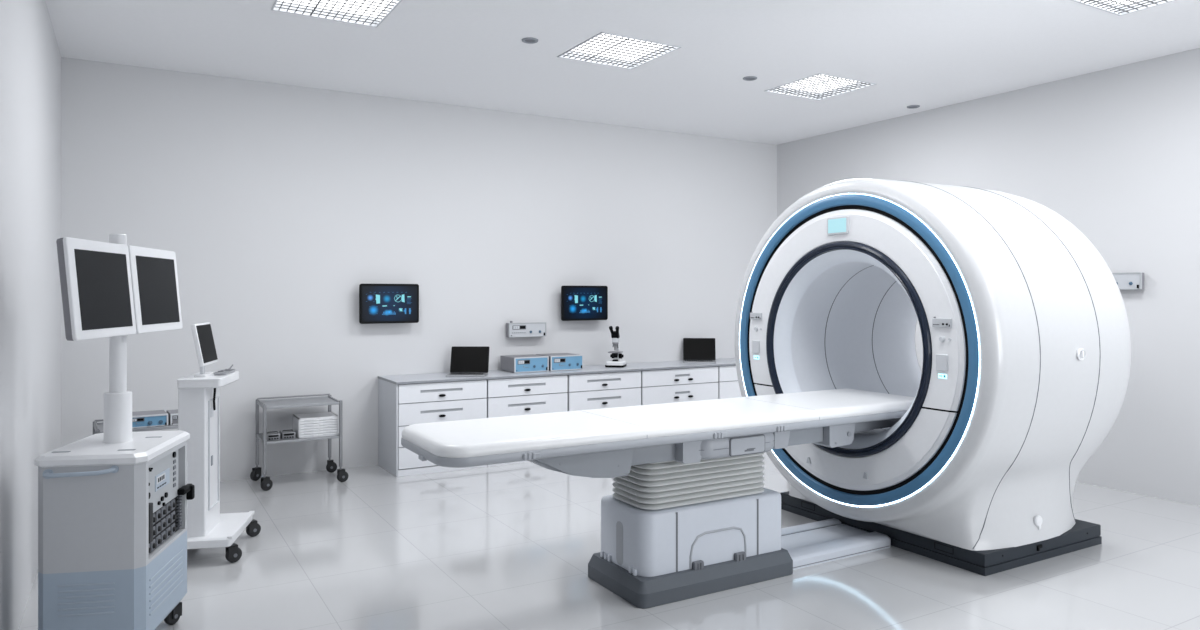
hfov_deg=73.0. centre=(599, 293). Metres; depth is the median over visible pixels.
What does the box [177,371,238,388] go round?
tray
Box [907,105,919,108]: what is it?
recessed light
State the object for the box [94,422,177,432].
shelf
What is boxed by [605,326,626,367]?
microscope
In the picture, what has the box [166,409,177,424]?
instrument
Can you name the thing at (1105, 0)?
diffuser
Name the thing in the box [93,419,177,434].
trolley
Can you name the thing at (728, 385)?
base cabinet
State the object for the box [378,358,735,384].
countertop
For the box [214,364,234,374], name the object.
dish
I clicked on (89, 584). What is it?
vent
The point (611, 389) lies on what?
base cabinet
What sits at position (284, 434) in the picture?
instrument
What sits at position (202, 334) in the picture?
monitor
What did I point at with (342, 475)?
trolley
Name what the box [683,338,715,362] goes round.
laptop
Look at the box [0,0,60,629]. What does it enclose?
wall
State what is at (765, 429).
table top
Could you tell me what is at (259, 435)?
shelf
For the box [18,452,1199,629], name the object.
floor
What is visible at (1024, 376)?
scanner
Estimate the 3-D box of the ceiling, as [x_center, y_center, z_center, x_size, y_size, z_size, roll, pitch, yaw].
[1.547,-2.030,3.914,7.928,0.300,10.610,0,0,-30]
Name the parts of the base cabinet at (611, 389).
drawer, drawer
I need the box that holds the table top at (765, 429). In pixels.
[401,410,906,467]
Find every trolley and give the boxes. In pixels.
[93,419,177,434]
[250,394,347,490]
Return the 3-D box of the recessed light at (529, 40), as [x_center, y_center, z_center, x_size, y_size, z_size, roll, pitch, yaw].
[-0.518,-1.876,6.003,0.124,0.016,0.124,0,0,-30]
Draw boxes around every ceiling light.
[271,0,401,26]
[557,32,680,69]
[765,73,875,99]
[1071,0,1175,15]
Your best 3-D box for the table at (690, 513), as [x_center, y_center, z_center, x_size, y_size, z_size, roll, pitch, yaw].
[0.543,1.145,4.661,3.272,0.951,0.754,0,0,-30]
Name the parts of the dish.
dish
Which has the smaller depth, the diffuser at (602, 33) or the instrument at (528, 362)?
the diffuser at (602, 33)
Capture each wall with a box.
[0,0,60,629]
[61,57,776,480]
[777,48,1199,505]
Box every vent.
[57,582,114,616]
[150,549,182,615]
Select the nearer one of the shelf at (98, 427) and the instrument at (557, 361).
the shelf at (98, 427)
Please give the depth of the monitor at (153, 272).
3.92 m
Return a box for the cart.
[177,322,260,562]
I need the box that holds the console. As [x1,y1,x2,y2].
[34,234,194,629]
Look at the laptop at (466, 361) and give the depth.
7.87 m
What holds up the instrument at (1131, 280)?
attached to the wall at (1114, 152)
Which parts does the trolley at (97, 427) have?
guard rail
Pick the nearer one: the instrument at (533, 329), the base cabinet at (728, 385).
the instrument at (533, 329)
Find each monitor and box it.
[63,237,135,340]
[128,246,182,333]
[191,322,217,366]
[359,284,418,323]
[561,286,607,320]
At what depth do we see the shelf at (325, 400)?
7.00 m
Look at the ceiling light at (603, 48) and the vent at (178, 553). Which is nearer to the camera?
the vent at (178, 553)
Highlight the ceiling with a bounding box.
[45,0,1199,144]
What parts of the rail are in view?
rail, rail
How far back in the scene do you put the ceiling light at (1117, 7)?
5.31 m
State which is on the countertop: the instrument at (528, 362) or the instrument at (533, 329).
the instrument at (528, 362)
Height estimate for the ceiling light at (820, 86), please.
0.104 m
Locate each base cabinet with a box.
[378,379,486,476]
[486,375,567,466]
[567,371,640,410]
[640,366,717,404]
[717,365,741,398]
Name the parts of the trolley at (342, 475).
post, post, guard rail, post, post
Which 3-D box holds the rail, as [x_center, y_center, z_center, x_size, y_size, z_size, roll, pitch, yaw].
[1.369,1.587,5.196,0.897,0.066,0.516,0,0,-30]
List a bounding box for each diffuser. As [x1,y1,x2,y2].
[278,0,390,16]
[571,33,665,60]
[781,74,855,92]
[1105,0,1138,5]
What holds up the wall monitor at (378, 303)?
attached to the wall at (274, 203)
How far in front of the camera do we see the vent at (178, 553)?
3.71 m
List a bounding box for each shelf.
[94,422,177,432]
[257,396,338,408]
[257,433,338,443]
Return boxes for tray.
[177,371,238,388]
[293,412,337,437]
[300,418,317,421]
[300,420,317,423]
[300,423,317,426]
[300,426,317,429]
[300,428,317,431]
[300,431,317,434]
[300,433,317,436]
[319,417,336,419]
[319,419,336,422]
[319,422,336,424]
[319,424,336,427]
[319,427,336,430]
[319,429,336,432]
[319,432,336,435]
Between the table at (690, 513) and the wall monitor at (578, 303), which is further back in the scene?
the wall monitor at (578, 303)
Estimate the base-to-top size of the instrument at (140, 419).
0.087 m
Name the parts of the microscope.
plate, arm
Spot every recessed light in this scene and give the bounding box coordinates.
[522,37,537,43]
[743,76,756,80]
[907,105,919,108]
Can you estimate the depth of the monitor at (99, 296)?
3.35 m
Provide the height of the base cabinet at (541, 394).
0.821 m
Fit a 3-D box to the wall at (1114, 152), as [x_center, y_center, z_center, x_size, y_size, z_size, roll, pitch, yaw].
[4.886,-0.130,5.858,0.200,3.500,10.610,0,0,-30]
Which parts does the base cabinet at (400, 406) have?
panel, drawer, drawer, toe panel, drawer, drawer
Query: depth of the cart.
4.89 m
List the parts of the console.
handle, control panel, latch lever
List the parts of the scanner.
panel, panel, rotary knob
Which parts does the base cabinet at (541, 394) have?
toe panel, drawer, drawer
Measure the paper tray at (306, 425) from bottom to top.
0.165 m
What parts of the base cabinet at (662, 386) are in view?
drawer, drawer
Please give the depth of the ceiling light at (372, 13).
5.43 m
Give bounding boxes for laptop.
[446,346,489,376]
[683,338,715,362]
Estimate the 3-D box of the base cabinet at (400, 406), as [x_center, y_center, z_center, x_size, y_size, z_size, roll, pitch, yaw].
[-1.575,1.210,7.639,0.861,0.821,0.624,0,0,-30]
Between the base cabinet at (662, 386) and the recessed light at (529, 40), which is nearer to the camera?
the recessed light at (529, 40)
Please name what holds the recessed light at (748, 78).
in the ceiling
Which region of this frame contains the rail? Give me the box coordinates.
[781,518,890,569]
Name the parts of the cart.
column panel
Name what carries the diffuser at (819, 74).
attached to the ceiling light at (820, 86)
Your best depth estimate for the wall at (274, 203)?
7.62 m
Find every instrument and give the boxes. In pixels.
[132,410,167,427]
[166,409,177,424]
[267,431,279,440]
[279,429,294,439]
[500,354,548,372]
[506,321,545,337]
[536,353,582,370]
[1112,272,1143,289]
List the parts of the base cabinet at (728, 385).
drawer, drawer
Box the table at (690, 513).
[401,388,914,608]
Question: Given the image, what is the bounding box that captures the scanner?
[734,178,1130,575]

